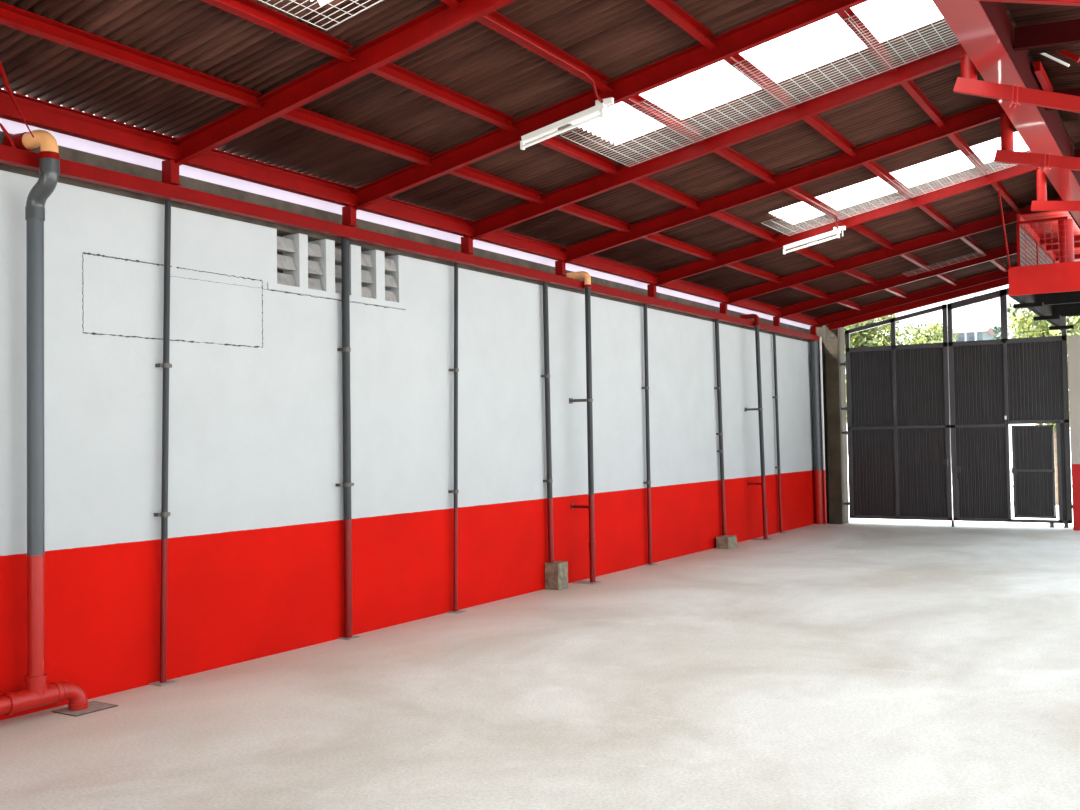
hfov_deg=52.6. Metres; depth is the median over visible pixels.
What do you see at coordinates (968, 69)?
column
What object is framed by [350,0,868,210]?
rafter
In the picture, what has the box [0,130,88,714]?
drainpipe
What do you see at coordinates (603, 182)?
rafter
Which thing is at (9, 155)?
beam
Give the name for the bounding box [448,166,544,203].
purlin
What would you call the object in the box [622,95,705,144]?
purlin
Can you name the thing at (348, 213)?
post
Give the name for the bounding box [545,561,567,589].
concrete block
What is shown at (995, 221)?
rafter
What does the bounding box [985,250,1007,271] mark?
purlin
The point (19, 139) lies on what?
pipe
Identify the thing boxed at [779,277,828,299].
purlin
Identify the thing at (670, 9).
purlin
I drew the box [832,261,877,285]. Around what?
purlin
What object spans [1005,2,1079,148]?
ceiling
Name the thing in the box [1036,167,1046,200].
column
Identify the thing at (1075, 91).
rafter
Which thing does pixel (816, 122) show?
purlin
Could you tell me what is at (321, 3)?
sheet
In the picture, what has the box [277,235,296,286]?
ventilation unit
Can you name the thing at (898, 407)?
door
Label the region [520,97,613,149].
fluorescent light
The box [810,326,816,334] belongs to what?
post
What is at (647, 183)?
purlin
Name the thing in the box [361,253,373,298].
ventilation unit
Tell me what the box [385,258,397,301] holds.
ventilation unit
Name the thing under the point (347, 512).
wall post
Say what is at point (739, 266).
purlin
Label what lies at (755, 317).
drainpipe
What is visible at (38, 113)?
beam
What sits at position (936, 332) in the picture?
tree
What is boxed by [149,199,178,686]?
wall post
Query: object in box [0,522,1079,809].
floor
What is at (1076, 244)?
batten
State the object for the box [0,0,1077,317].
ceiling
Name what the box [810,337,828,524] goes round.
drainpipe
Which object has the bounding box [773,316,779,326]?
post
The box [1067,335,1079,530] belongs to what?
wall
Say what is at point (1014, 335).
tree
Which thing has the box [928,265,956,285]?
purlin
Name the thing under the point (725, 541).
concrete block
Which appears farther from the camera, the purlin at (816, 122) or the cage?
the cage
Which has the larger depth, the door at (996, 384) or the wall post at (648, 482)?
the door at (996, 384)
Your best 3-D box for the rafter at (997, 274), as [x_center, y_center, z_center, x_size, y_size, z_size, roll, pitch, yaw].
[6.731,-1.933,18.134,4.558,1.013,0.055,-2,-2,31]
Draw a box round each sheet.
[311,0,330,5]
[575,0,942,144]
[769,132,1029,224]
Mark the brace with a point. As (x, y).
(1065, 53)
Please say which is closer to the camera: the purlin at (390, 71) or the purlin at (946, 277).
the purlin at (390, 71)
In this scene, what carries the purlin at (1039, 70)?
attached to the rafter at (1075, 91)
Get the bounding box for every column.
[809,324,848,523]
[961,54,976,79]
[1000,113,1013,150]
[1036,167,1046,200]
[1058,219,1074,262]
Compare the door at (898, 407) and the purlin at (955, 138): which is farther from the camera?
the door at (898, 407)
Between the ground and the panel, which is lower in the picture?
the ground
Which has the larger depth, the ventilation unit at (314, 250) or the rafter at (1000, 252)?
the rafter at (1000, 252)
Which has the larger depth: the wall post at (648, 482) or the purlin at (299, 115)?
the wall post at (648, 482)
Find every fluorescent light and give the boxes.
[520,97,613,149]
[783,226,845,253]
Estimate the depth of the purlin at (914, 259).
15.67 m
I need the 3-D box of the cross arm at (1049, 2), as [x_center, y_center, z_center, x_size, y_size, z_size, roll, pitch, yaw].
[3.105,-2.260,6.046,1.327,0.460,0.055,-2,-2,31]
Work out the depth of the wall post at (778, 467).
17.88 m
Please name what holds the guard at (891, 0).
hanging from the ceiling at (616, 38)
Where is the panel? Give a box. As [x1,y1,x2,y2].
[82,252,276,347]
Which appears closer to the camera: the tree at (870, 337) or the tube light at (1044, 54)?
the tube light at (1044, 54)
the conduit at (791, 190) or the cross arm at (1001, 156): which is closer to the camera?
the cross arm at (1001, 156)
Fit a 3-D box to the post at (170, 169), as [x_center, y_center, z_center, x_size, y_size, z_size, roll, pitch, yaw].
[-2.490,-1.564,7.366,0.115,0.158,0.090,-2,-2,31]
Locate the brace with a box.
[1056,50,1079,62]
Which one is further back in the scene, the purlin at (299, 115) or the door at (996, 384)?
the door at (996, 384)
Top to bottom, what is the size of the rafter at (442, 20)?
1.013 m
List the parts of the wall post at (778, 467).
post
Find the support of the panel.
attached to the wall at (255, 552)
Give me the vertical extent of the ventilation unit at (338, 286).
0.427 m
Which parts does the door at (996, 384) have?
latch plate, ribbed panel, ribbed panel, wicket door, ribbed panel, ribbed panel, frame post, ribbed panel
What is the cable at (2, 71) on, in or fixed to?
hanging from the ceiling at (616, 38)
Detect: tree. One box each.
[844,314,900,416]
[896,319,958,344]
[991,324,1000,339]
[1007,302,1079,504]
[1010,318,1044,424]
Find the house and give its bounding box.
[951,327,999,466]
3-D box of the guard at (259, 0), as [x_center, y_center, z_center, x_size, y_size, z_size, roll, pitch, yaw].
[-0.360,-2.376,4.977,2.574,0.498,1.029,-2,-2,31]
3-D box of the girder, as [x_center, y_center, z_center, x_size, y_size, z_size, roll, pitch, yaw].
[4.268,-2.524,9.463,0.230,0.325,18.100,-2,-2,31]
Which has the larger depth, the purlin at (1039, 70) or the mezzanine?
the mezzanine
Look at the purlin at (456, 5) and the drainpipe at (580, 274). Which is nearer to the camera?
the purlin at (456, 5)
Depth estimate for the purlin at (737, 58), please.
8.03 m
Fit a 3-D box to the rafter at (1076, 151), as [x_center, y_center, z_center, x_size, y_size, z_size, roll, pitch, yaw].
[5.894,-2.526,10.970,0.974,0.210,0.060,-2,-2,31]
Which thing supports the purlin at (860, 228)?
attached to the rafter at (764, 246)
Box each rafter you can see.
[172,0,515,165]
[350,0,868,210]
[468,40,966,239]
[561,100,1004,262]
[653,163,1040,286]
[724,196,1062,304]
[778,225,1079,317]
[815,257,1051,326]
[1013,19,1079,50]
[1045,88,1079,110]
[1074,149,1079,156]
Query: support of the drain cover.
on the floor
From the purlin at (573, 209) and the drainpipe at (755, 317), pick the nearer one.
the purlin at (573, 209)
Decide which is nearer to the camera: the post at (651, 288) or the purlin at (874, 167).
the purlin at (874, 167)
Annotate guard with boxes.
[259,0,382,30]
[560,0,959,166]
[761,139,1030,235]
[904,251,985,275]
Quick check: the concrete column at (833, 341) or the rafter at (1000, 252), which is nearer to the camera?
the rafter at (1000, 252)
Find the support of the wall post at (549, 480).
on the concrete block at (556, 572)
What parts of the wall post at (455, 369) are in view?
post, plate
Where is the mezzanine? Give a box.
[1008,261,1079,329]
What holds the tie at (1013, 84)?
attached to the cross arm at (1053, 100)
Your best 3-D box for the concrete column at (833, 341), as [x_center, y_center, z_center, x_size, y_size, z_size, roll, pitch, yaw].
[5.153,0.322,19.820,0.695,3.620,0.420,-2,-2,31]
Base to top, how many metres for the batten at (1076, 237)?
0.068 m
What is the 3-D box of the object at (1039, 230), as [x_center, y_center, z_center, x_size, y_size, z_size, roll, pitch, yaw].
[7.283,-2.223,15.095,0.505,0.014,5.125,-2,-2,31]
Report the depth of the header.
18.47 m
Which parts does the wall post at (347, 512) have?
post, plate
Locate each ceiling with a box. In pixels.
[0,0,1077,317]
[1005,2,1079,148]
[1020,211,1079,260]
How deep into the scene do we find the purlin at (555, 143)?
8.93 m
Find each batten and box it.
[1040,235,1079,244]
[1046,242,1079,250]
[1056,254,1079,260]
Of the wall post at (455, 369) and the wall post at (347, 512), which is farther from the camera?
the wall post at (455, 369)
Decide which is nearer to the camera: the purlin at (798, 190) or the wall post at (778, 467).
the purlin at (798, 190)
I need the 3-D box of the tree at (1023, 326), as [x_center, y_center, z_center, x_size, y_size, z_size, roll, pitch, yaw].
[11.227,-0.085,24.226,1.988,4.595,2.204,-2,-2,41]
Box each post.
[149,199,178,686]
[162,159,181,185]
[336,238,360,639]
[342,206,357,226]
[447,262,465,613]
[461,236,474,253]
[541,282,553,562]
[555,260,566,275]
[642,304,657,565]
[647,284,656,296]
[714,320,725,534]
[720,303,727,313]
[772,332,786,532]
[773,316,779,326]
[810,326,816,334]
[974,290,987,340]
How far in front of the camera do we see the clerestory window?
8.79 m
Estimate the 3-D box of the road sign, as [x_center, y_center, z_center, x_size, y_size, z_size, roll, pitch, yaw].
[14.790,-0.309,37.849,0.240,5.750,0.085,-2,-2,31]
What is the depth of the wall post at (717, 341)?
15.79 m
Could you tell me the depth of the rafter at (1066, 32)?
7.68 m
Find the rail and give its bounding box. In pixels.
[1017,214,1058,262]
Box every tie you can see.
[1009,84,1020,107]
[1042,153,1051,171]
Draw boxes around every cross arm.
[953,77,1079,112]
[974,0,1079,5]
[994,149,1079,170]
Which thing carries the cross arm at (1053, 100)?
attached to the girder
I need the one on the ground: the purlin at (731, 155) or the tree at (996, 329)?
the tree at (996, 329)
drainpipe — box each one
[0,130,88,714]
[566,271,601,583]
[740,314,771,539]
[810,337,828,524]
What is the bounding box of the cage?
[1016,216,1067,266]
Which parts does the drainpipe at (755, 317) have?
plate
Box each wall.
[0,170,815,720]
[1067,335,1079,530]
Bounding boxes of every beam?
[0,89,821,326]
[0,144,818,340]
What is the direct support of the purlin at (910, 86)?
attached to the rafter at (603, 182)
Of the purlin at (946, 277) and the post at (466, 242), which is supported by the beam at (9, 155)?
the post at (466, 242)
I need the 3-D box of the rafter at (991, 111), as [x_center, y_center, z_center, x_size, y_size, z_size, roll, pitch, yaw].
[2.135,-2.091,10.645,4.558,1.013,0.055,-2,-2,31]
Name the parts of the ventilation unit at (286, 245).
panel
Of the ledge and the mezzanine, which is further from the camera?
the mezzanine
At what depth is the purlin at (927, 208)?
13.25 m
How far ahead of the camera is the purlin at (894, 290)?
17.92 m
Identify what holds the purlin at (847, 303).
attached to the rafter at (1000, 252)
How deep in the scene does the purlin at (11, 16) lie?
6.07 m
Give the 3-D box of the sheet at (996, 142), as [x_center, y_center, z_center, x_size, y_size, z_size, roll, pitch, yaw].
[3.900,-2.413,11.525,2.950,0.595,0.893,-2,-2,31]
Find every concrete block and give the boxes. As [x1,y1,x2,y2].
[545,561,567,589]
[716,535,736,548]
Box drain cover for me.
[51,701,117,716]
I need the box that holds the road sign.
[961,313,968,340]
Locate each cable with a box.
[0,61,33,136]
[0,123,15,147]
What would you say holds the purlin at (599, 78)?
attached to the rafter at (442, 20)
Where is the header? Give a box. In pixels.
[828,277,1008,330]
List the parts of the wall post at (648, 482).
post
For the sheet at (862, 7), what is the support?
attached to the ceiling at (616, 38)
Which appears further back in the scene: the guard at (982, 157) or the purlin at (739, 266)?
the purlin at (739, 266)
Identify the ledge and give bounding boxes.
[267,289,404,309]
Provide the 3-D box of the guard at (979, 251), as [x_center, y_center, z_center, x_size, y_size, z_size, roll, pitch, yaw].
[5.899,-2.056,15.962,1.102,0.217,0.406,-2,-2,31]
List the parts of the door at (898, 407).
ribbed panel, ribbed panel, ribbed panel, ribbed panel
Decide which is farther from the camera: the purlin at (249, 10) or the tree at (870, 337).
the tree at (870, 337)
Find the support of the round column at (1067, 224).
on the mezzanine
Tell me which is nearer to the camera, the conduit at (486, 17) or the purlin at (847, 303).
the conduit at (486, 17)
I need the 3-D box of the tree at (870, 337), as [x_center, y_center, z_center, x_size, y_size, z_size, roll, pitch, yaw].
[7.727,0.004,25.654,1.941,4.616,2.039,-2,-2,31]
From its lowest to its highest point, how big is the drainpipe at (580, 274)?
3.462 m
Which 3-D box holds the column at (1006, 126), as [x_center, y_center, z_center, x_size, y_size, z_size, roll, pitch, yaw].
[4.055,-2.358,9.498,0.104,0.342,0.102,-2,-2,31]
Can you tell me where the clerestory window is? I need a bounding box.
[0,118,810,328]
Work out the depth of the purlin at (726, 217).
12.05 m
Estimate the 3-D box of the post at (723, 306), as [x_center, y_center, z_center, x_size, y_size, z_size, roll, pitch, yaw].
[2.635,-1.387,15.716,0.115,0.158,0.090,-2,-2,31]
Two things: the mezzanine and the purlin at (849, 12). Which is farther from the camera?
the mezzanine
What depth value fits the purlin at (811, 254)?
14.21 m
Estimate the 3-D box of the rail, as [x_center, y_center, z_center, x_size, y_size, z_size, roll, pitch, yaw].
[7.050,-2.182,15.229,0.035,0.100,5.150,-2,-2,31]
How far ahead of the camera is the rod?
12.63 m
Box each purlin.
[0,1,262,109]
[201,0,355,62]
[280,107,433,166]
[371,62,517,131]
[440,0,462,9]
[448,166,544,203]
[476,11,612,92]
[533,134,620,175]
[557,203,631,232]
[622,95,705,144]
[630,225,715,261]
[631,177,700,209]
[645,0,716,49]
[697,201,776,242]
[714,147,776,183]
[715,254,781,282]
[724,54,796,110]
[773,175,843,221]
[775,235,835,267]
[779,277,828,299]
[803,115,857,156]
[826,294,861,310]
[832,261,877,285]
[837,8,897,73]
[840,214,894,250]
[852,148,913,199]
[876,280,907,298]
[892,244,931,270]
[901,80,944,127]
[910,192,956,232]
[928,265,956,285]
[942,118,988,176]
[954,226,986,255]
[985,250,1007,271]
[986,169,1021,213]
[1034,61,1052,91]
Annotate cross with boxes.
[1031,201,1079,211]
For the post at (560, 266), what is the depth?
11.75 m
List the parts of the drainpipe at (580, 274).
plate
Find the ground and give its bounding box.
[847,452,1072,527]
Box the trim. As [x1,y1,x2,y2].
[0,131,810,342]
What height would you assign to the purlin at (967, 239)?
0.100 m
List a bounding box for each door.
[840,304,954,526]
[947,288,1072,527]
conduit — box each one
[482,15,602,102]
[788,189,838,228]
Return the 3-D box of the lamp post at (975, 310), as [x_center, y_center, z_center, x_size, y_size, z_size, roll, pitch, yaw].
[16.761,-0.861,41.366,0.516,7.009,0.100,-2,-2,31]
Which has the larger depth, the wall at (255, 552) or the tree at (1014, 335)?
the tree at (1014, 335)
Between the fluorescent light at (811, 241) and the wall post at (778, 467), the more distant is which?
the wall post at (778, 467)
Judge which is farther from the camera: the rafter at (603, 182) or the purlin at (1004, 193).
the purlin at (1004, 193)
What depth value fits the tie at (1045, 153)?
9.25 m
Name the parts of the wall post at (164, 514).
plate, post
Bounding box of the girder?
[932,0,1079,225]
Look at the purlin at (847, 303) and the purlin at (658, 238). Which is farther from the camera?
the purlin at (847, 303)
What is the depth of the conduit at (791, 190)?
11.49 m
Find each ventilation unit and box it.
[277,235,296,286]
[308,241,323,290]
[335,248,341,293]
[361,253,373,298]
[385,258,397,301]
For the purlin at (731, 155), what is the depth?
9.94 m
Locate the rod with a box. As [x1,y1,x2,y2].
[998,190,1010,268]
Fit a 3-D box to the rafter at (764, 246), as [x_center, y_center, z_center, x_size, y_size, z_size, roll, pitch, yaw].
[3.318,-2.050,12.573,4.558,1.013,0.055,-2,-2,31]
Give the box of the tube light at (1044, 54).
[1039,53,1069,66]
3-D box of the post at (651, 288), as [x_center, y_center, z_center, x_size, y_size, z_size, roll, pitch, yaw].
[1.401,-1.429,13.705,0.115,0.158,0.090,-2,-2,31]

